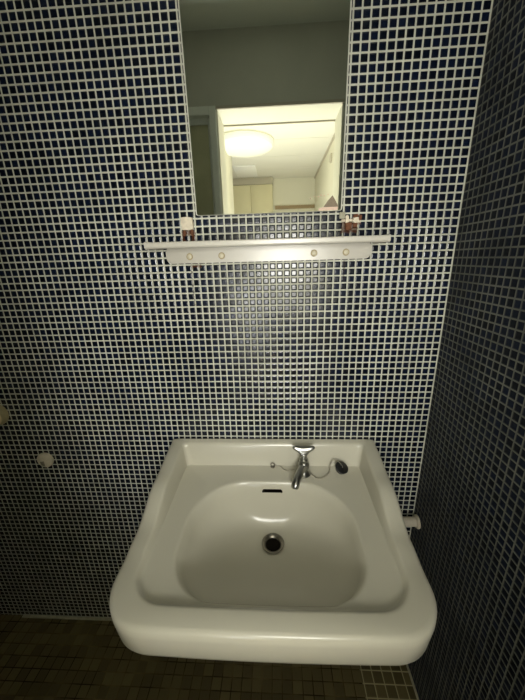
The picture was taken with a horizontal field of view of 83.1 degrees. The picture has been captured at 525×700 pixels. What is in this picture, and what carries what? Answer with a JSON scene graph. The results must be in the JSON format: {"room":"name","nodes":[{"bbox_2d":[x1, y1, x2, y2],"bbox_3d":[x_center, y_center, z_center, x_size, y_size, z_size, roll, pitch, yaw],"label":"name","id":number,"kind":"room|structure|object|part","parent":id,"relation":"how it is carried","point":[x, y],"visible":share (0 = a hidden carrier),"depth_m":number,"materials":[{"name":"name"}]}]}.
{"room":"bathroom","nodes":[
{"label":"bathroom","id":0,"kind":"room"},
{"bbox_2d":[0,614,416,699],"bbox_3d":[-0.447,1.310,0.792,1.920,0.100,0.950,-1,17,3],"label":"floor","id":1,"kind":"structure","parent":0,"point":[41,659],"depth_m":1.06,"materials":[{"name":"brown tile"}]},
{"bbox_2d":[0,0,493,617],"bbox_3d":[-0.458,-0.064,0.918,2.120,2.650,0.100,-1,17,3],"label":"wall","id":2,"kind":"structure","parent":0,"point":[113,352],"depth_m":0.81,"materials":[{"name":"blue tile"}]},
{"bbox_2d":[0,405,8,424],"bbox_3d":[-0.865,0.212,0.954,0.076,0.076,0.032,-1,17,3],"label":"plug","id":3,"kind":"object","parent":2,"relation":"attached to","point":[4,415],"visible":1,"depth_m":0.95,"materials":[{"name":"beige plastic"}]},
{"bbox_2d":[37,452,53,466],"bbox_3d":[-0.740,0.375,1.008,0.055,0.055,0.012,-1,17,3],"label":"plug","id":4,"kind":"object","parent":2,"relation":"attached to","point":[44,459],"visible":1,"depth_m":1.00,"materials":[{"name":"white plastic"}]},
{"bbox_2d":[22,615,111,620],"bbox_3d":[-0.552,1.122,1.231,0.930,0.006,0.010,-1,17,3],"label":"baseboard","id":5,"kind":"structure","parent":2,"relation":"attached to","point":[23,616],"depth_m":1.24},
{"bbox_2d":[181,217,193,235],"bbox_3d":[-0.194,-0.320,0.767,0.032,0.046,0.012,-1,17,3],"label":"old fixing","id":6,"kind":"object","parent":2,"relation":"attached to","point":[187,223],"visible":1,"depth_m":0.76,"materials":[{"name":"paint"}]},
{"bbox_2d":[178,0,351,215],"bbox_3d":[0.007,-0.598,0.671,0.368,0.529,0.012,-1,17,3],"label":"mirror","id":7,"kind":"object","parent":2,"relation":"attached to","point":[266,81],"visible":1,"depth_m":0.68,"materials":[{"name":"clear glass"}]},
{"bbox_2d":[144,234,390,263],"bbox_3d":[0.008,-0.245,0.729,0.559,0.053,0.112,-1,17,3],"label":"wall shelf","id":8,"kind":"object","parent":2,"relation":"attached to","point":[340,247],"visible":1,"depth_m":0.76,"materials":[{"name":"beige plastic"}]},
{"bbox_3d":[0.011,-0.255,0.777,0.534,0.042,0.013,-1,17,3],"label":"plate","id":9,"kind":"part","parent":8,"relation":"part of","materials":[{"name":"beige plastic"}]},
{"bbox_2d":[109,439,436,665],"bbox_3d":[0.024,0.571,0.786,0.644,0.457,0.480,-1,17,3],"label":"washbasin","id":10,"kind":"object","parent":2,"relation":"attached to","point":[225,560],"visible":0.99,"depth_m":0.70,"materials":[{"name":"beige ceramic"}]},
{"bbox_2d":[270,463,293,470],"bbox_3d":[0.063,0.362,0.923,0.079,0.017,0.017,4,18,17],"label":"stay","id":11,"kind":"object","parent":10,"relation":"attached to","point":[271,466],"visible":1,"depth_m":0.93,"materials":[{"name":"metal"}]},
{"bbox_2d":[291,446,314,489],"bbox_3d":[0.103,0.339,0.865,0.057,0.090,0.112,10,21,33],"label":"tap","id":12,"kind":"object","parent":10,"relation":"on","point":[303,471],"visible":1,"depth_m":0.88,"materials":[{"name":"silver metal"}]},
{"bbox_3d":[0.104,0.364,0.853,0.024,0.038,0.082,7,19,25],"label":"spout","id":13,"kind":"part","parent":12,"relation":"part of","materials":[{"name":"silver metal"}]},
{"bbox_3d":[0.123,0.301,0.882,0.066,0.028,0.021,-1,17,3],"label":"handle","id":14,"kind":"part","parent":12,"relation":"part of","materials":[{"name":"silver metal"}]},
{"bbox_2d":[311,459,347,478],"bbox_3d":[0.199,0.358,0.894,0.120,0.036,0.041,-3,17,-5],"label":"plug","id":15,"kind":"object","parent":10,"relation":"on","point":[341,467],"visible":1,"depth_m":0.89,"materials":[{"name":"black rubber"}]},
{"bbox_2d":[339,212,361,230],"bbox_3d":[0.221,-0.325,0.746,0.056,0.045,0.012,-1,17,3],"label":"old fixing","id":16,"kind":"object","parent":2,"relation":"attached to","point":[342,217],"visible":1,"depth_m":0.75,"materials":[{"name":"paint"}]},
{"bbox_2d":[403,514,420,528],"bbox_3d":[0.316,0.505,0.967,0.397,0.188,0.051,-1,17,1],"label":"pipe","id":17,"kind":"object","parent":2,"relation":"attached to","point":[414,521],"visible":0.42,"depth_m":0.97,"materials":[{"name":"metal"}]},
{"bbox_2d":[408,0,524,699],"bbox_3d":[0.527,0.079,0.364,0.100,2.650,0.950,-1,17,3],"label":"wall","id":18,"kind":"structure","parent":0,"point":[469,544],"depth_m":0.65,"materials":[{"name":"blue tile"}]},
{"bbox_2d":[406,664,418,699],"bbox_3d":[0.517,1.182,0.942,0.006,0.004,0.500,-1,17,3],"label":"baseboard","id":19,"kind":"structure","parent":18,"relation":"attached to","point":[407,666],"depth_m":1.03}
]}

